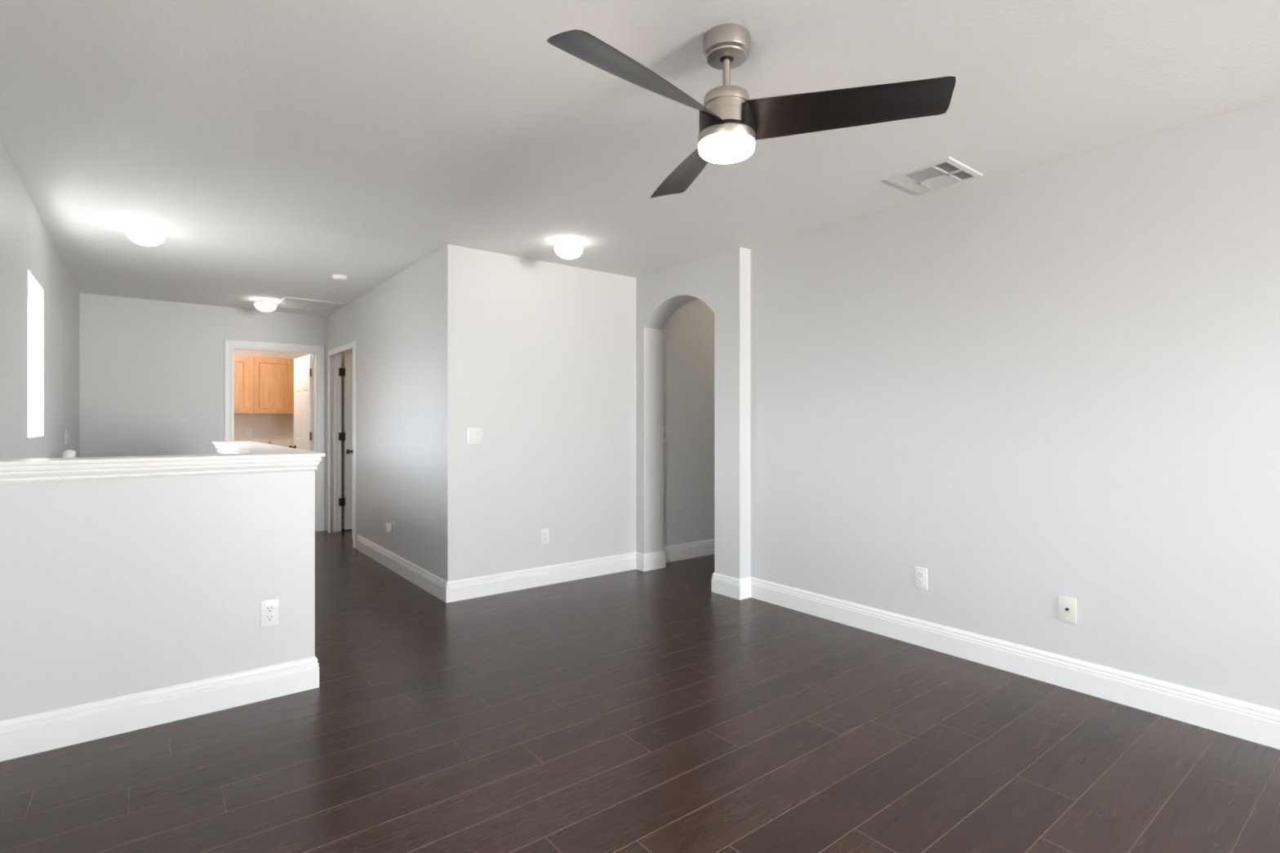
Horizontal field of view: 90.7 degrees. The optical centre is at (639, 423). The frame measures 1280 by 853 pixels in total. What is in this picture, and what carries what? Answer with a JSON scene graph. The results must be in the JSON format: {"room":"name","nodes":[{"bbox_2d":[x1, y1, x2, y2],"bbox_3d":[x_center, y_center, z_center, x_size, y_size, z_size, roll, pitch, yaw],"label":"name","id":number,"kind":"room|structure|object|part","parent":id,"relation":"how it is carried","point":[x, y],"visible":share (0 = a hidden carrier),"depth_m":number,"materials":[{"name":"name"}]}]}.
{"room":"empty living room","nodes":[
{"label":"empty living room","id":0,"kind":"room"},
{"bbox_2d":[0,138,79,459],"bbox_3d":[-1.340,1.296,0.791,0.150,5.040,13.136,0,0,-38],"label":"wall","id":1,"kind":"structure","parent":0,"point":[39,297],"depth_m":3.71,"materials":[{"name":"white paint"}]},
{"bbox_2d":[65,428,68,444],"bbox_3d":[-4.442,0.098,4.905,0.017,0.114,0.070,0,0,-38],"label":"light switch","id":2,"kind":"object","parent":1,"relation":"attached to","point":[66,435],"visible":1,"depth_m":4.90,"materials":[{"name":"white plastic"}]},
{"bbox_3d":[-4.447,0.098,4.902,0.005,0.114,0.070,0,0,-38],"label":"plate","id":3,"kind":"part","parent":2,"relation":"part of","materials":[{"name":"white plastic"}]},
{"bbox_2d":[62,449,75,457],"bbox_3d":[-3.240,0.896,3.446,0.118,1.444,2.137,0,0,-38],"label":"handrail","id":4,"kind":"object","parent":1,"relation":"attached to","point":[68,453],"visible":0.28,"depth_m":4.21,"materials":[{"name":"white paint"}]},
{"bbox_2d":[0,452,315,720],"bbox_3d":[-2.729,0.763,3.595,1.107,1.205,2.574,0,0,-38],"label":"wall","id":5,"kind":"structure","parent":0,"point":[109,588],"depth_m":2.54,"materials":[{"name":"white paint"}]},
{"bbox_2d":[0,656,319,761],"bbox_3d":[-2.723,1.145,3.600,1.123,0.141,2.606,0,0,-38],"label":"baseboard","id":6,"kind":"structure","parent":5,"relation":"attached to","point":[24,735],"depth_m":2.54,"materials":[{"name":"white paint"}]},
{"bbox_2d":[0,440,324,483],"bbox_3d":[-2.715,0.176,3.606,1.144,0.080,2.647,0,0,-38],"label":"trim","id":7,"kind":"structure","parent":5,"relation":"attached to","point":[236,456],"depth_m":2.58,"materials":[{"name":"white paint"}]},
{"bbox_2d":[260,599,278,627],"bbox_3d":[-1.642,0.840,2.805,0.070,0.114,0.008,0,0,-38],"label":"wall outlet","id":8,"kind":"object","parent":5,"relation":"attached to","point":[269,608],"visible":1,"depth_m":2.80,"materials":[{"name":"white plastic"}]},
{"bbox_2d":[265,605,274,612],"bbox_3d":[-1.641,0.820,2.804,0.034,0.028,0.004,0,0,-38],"label":"socket","id":9,"kind":"object","parent":8,"relation":"attached to","point":[268,608],"depth_m":2.80,"materials":[{"name":"grey plastic"}]},
{"bbox_2d":[265,613,274,621],"bbox_3d":[-1.641,0.859,2.804,0.034,0.028,0.004,0,0,-38],"label":"socket","id":10,"kind":"object","parent":8,"relation":"attached to","point":[268,617],"depth_m":2.80,"materials":[{"name":"grey plastic"}]},
{"bbox_2d":[79,293,326,530],"bbox_3d":[-4.403,-0.004,6.656,2.233,2.440,0.120,0,0,-38],"label":"wall","id":11,"kind":"structure","parent":0,"point":[152,372],"depth_m":6.30,"materials":[{"name":"white paint"}]},
{"bbox_2d":[224,339,324,531],"bbox_3d":[-4.007,0.169,6.954,0.951,2.093,0.138,0,0,-38],"label":"door frame","id":12,"kind":"structure","parent":11,"relation":"attached to","point":[229,345],"depth_m":7.11,"materials":[{"name":"white paint"}]},
{"bbox_2d":[288,354,313,451],"bbox_3d":[-3.998,0.204,7.523,0.179,2.000,0.804,0,0,-41],"label":"door","id":13,"kind":"structure","parent":11,"relation":"in","point":[303,366],"depth_m":7.45,"materials":[{"name":"white paint"}]},
{"bbox_2d":[234,349,314,451],"bbox_3d":[-4.593,-0.004,7.841,3.000,2.440,1.984,0,0,-38],"label":"wall","id":14,"kind":"structure","parent":0,"point":[278,429],"depth_m":8.61,"materials":[{"name":"beige paint"}]},
{"bbox_2d":[245,427,252,436],"bbox_3d":[-5.235,0.113,8.467,0.070,0.114,0.008,0,0,-38],"label":"wall outlet","id":15,"kind":"object","parent":14,"relation":"attached to","point":[248,430],"visible":1,"depth_m":8.46,"materials":[{"name":"white plastic"}]},
{"bbox_2d":[234,355,293,414],"bbox_3d":[-5.232,-0.497,8.258,1.305,0.745,0.339,0,0,-38],"label":"upper cabinet","id":16,"kind":"object","parent":14,"relation":"attached to","point":[262,385],"visible":0.46,"depth_m":8.29,"materials":[{"name":"brown wood"}]},
{"bbox_3d":[-5.237,-0.497,8.051,0.444,0.713,0.019,0,0,-38],"label":"door","id":17,"kind":"part","parent":16,"relation":"part of","materials":[{"name":"brown wood"}]},
{"bbox_3d":[-4.839,-0.497,8.362,0.453,0.713,0.019,0,0,-38],"label":"door","id":18,"kind":"part","parent":16,"relation":"part of","materials":[{"name":"brown wood"}]},
{"bbox_2d":[326,244,464,581],"bbox_3d":[-2.398,-0.004,5.803,0.120,2.440,3.690,0,0,-38],"label":"wall","id":19,"kind":"structure","parent":0,"point":[408,330],"depth_m":4.83,"materials":[{"name":"white paint"}]},
{"bbox_2d":[328,340,356,547],"bbox_3d":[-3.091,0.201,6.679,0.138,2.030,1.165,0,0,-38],"label":"door frame","id":20,"kind":"structure","parent":19,"relation":"attached to","point":[334,355],"depth_m":7.06,"materials":[{"name":"white paint"}]},
{"bbox_2d":[338,353,351,529],"bbox_3d":[-3.172,0.204,7.359,0.626,2.000,0.046,0,0,-40],"label":"door","id":21,"kind":"structure","parent":19,"relation":"in","point":[346,371],"depth_m":7.21,"materials":[{"name":"white paint"}]},
{"bbox_2d":[346,348,352,537],"bbox_3d":[-2.860,0.204,6.468,0.179,2.000,0.500,0,0,-38],"label":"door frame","id":22,"kind":"structure","parent":19,"relation":"in","point":[348,451],"depth_m":6.65,"materials":[{"name":"white paint"}]},
{"bbox_3d":[-3.018,0.291,6.584,0.072,0.062,0.062,0,0,-38],"label":"knob","id":23,"kind":"part","parent":22,"relation":"part of","materials":[{"name":"brown metal"}]},
{"bbox_2d":[391,520,395,535],"bbox_3d":[-2.048,0.868,5.251,0.008,0.114,0.070,0,0,-38],"label":"wall outlet","id":24,"kind":"object","parent":19,"relation":"attached to","point":[393,522],"visible":1,"depth_m":5.23,"materials":[{"name":"white plastic"}]},
{"bbox_2d":[385,522,392,532],"bbox_3d":[-2.082,0.858,5.242,0.055,0.072,0.056,0,0,-38],"label":"plug","id":25,"kind":"object","parent":24,"relation":"attached to","point":[388,525],"visible":1,"depth_m":5.22,"materials":[{"name":"white plastic"}]},
{"bbox_2d":[356,534,447,603],"bbox_3d":[-2.020,1.145,5.208,0.016,0.141,2.317,0,0,-38],"label":"baseboard","id":26,"kind":"structure","parent":19,"relation":"attached to","point":[431,583],"depth_m":4.97,"materials":[{"name":"white paint"}]},
{"bbox_2d":[464,247,714,578],"bbox_3d":[0.496,-0.004,5.818,4.462,2.440,0.154,0,0,-38],"label":"wall","id":27,"kind":"structure","parent":0,"point":[550,348],"depth_m":4.89,"materials":[{"name":"white paint"}]},
{"bbox_2d":[466,427,483,444],"bbox_3d":[-1.153,0.086,4.427,0.116,0.116,0.012,0,0,-38],"label":"light switch","id":28,"kind":"object","parent":27,"relation":"attached to","point":[474,435],"visible":1,"depth_m":4.43,"materials":[{"name":"white plastic"}]},
{"bbox_2d":[540,528,549,544],"bbox_3d":[-0.717,0.848,4.770,0.070,0.114,0.008,0,0,-38],"label":"wall outlet","id":29,"kind":"object","parent":27,"relation":"attached to","point":[544,533],"visible":1,"depth_m":4.77,"materials":[{"name":"white plastic"}]},
{"bbox_2d":[446,538,714,603],"bbox_3d":[0.457,1.145,5.635,4.448,0.141,0.155,0,0,-38],"label":"baseboard","id":30,"kind":"structure","parent":27,"relation":"attached to","point":[500,583],"depth_m":4.90,"materials":[{"name":"white paint"}]},
{"bbox_2d":[662,428,667,441],"bbox_3d":[0.219,0.098,5.537,0.070,0.114,0.017,0,0,-38],"label":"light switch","id":31,"kind":"object","parent":27,"relation":"attached to","point":[664,430],"visible":0.89,"depth_m":5.54,"materials":[{"name":"white plastic"}]},
{"bbox_2d":[0,0,1279,316],"bbox_3d":[0.701,-1.284,3.654,7.000,0.120,15.300,0,0,-38],"label":"ceiling","id":32,"kind":"structure","parent":0,"point":[276,149],"depth_m":2.53,"materials":[{"name":"white paint"}]},
{"bbox_2d":[125,222,164,246],"bbox_3d":[-3.079,-1.168,3.940,0.191,0.113,0.191,0,0,-38],"label":"ceiling light","id":33,"kind":"object","parent":32,"relation":"attached to","point":[144,234],"visible":1,"depth_m":3.88,"materials":[{"name":"white glass"}]},
{"bbox_2d":[254,298,276,311],"bbox_3d":[-3.708,-1.168,6.265,0.191,0.113,0.191,0,0,-38],"label":"ceiling light","id":34,"kind":"object","parent":32,"relation":"attached to","point":[262,304],"visible":1,"depth_m":6.21,"materials":[{"name":"white glass"}]},
{"bbox_2d":[275,296,342,311],"bbox_3d":[-3.399,-1.216,6.480,0.510,0.017,0.600,0,0,-38],"label":"ceiling vent","id":35,"kind":"object","parent":32,"relation":"in","point":[286,302],"visible":0.99,"depth_m":6.44,"materials":[{"name":"white metal"}]},
{"bbox_2d":[331,274,347,281],"bbox_3d":[-2.492,-1.204,5.247,0.120,0.040,0.120,0,0,-38],"label":"smoke detector","id":36,"kind":"object","parent":32,"relation":"attached to","point":[340,277],"visible":1,"depth_m":5.21,"materials":[{"name":"white plastic"}]},
{"bbox_2d":[554,238,582,259],"bbox_3d":[-0.479,-1.168,4.255,0.191,0.113,0.191,0,0,-38],"label":"ceiling light","id":37,"kind":"object","parent":32,"relation":"attached to","point":[565,248],"visible":1,"depth_m":4.19,"materials":[{"name":"white glass"}]},
{"bbox_2d":[546,23,955,198],"bbox_3d":[0.172,-1.038,1.967,1.099,0.372,1.186,0,0,-38],"label":"ceiling fan","id":38,"kind":"object","parent":32,"relation":"hanging from","point":[731,123],"visible":1,"depth_m":1.93,"materials":[{"name":"brown wood"}]},
{"bbox_3d":[0.019,-0.952,1.756,0.591,0.079,0.147,0,0,-45],"label":"fan blade","id":39,"kind":"part","parent":38,"relation":"part of","materials":[{"name":"black wood"}]},
{"bbox_3d":[0.184,-0.952,2.357,0.147,0.079,0.591,0,0,-15],"label":"fan blade","id":40,"kind":"part","parent":38,"relation":"part of","materials":[{"name":"black wood"}]},
{"bbox_3d":[0.621,-0.952,1.913,0.591,0.079,0.147,0,0,15],"label":"fan blade","id":41,"kind":"part","parent":38,"relation":"part of","materials":[{"name":"black wood"}]},
{"bbox_2d":[881,156,982,195],"bbox_3d":[1.449,-1.220,3.138,0.340,0.009,0.337,0,0,-38],"label":"ceiling vent","id":42,"kind":"object","parent":32,"relation":"in","point":[947,171],"visible":1,"depth_m":3.12,"materials":[{"name":"white metal"}]},
{"bbox_2d":[0,528,1279,852],"bbox_3d":[0.703,1.291,3.652,7.000,0.150,15.258,0,0,-38],"label":"floor","id":43,"kind":"structure","parent":0,"point":[657,710],"depth_m":2.37,"materials":[{"name":"brown wood"}]},
{"bbox_2d":[635,247,751,578],"bbox_3d":[0.375,-0.004,4.956,0.207,2.440,1.296,0,0,-38],"label":"wall","id":44,"kind":"structure","parent":0,"point":[722,281],"depth_m":4.56,"materials":[{"name":"white paint"}]},
{"bbox_2d":[751,97,1279,710],"bbox_3d":[3.343,-0.004,1.282,0.150,2.440,8.150,0,0,-38],"label":"wall","id":45,"kind":"structure","parent":0,"point":[1024,390],"depth_m":2.96,"materials":[{"name":"white paint"}]},
{"bbox_2d":[915,566,927,589],"bbox_3d":[1.539,0.846,3.467,0.008,0.114,0.070,0,0,-38],"label":"wall outlet","id":46,"kind":"object","parent":45,"relation":"attached to","point":[921,574],"visible":1,"depth_m":3.46,"materials":[{"name":"white plastic"}]},
{"bbox_2d":[917,571,924,577],"bbox_3d":[1.538,0.826,3.466,0.004,0.028,0.034,0,0,-38],"label":"socket","id":47,"kind":"object","parent":46,"relation":"attached to","point":[920,574],"depth_m":3.46,"materials":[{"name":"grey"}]},
{"bbox_2d":[917,578,924,584],"bbox_3d":[1.538,0.865,3.466,0.004,0.028,0.034,0,0,-38],"label":"socket","id":48,"kind":"object","parent":46,"relation":"attached to","point":[920,581],"depth_m":3.46,"materials":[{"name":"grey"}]},
{"bbox_2d":[711,572,1279,749],"bbox_3d":[3.155,1.145,1.378,0.223,0.141,8.293,0,0,-38],"label":"baseboard","id":49,"kind":"structure","parent":45,"relation":"attached to","point":[1250,722],"depth_m":2.99,"materials":[{"name":"white paint"}]},
{"bbox_2d":[1058,595,1075,623],"bbox_3d":[1.966,0.856,2.913,0.016,0.114,0.070,0,0,-38],"label":"cable jack plate","id":50,"kind":"object","parent":45,"relation":"attached to","point":[1067,606],"visible":1,"depth_m":2.91,"materials":[{"name":"white plastic"}]}
]}

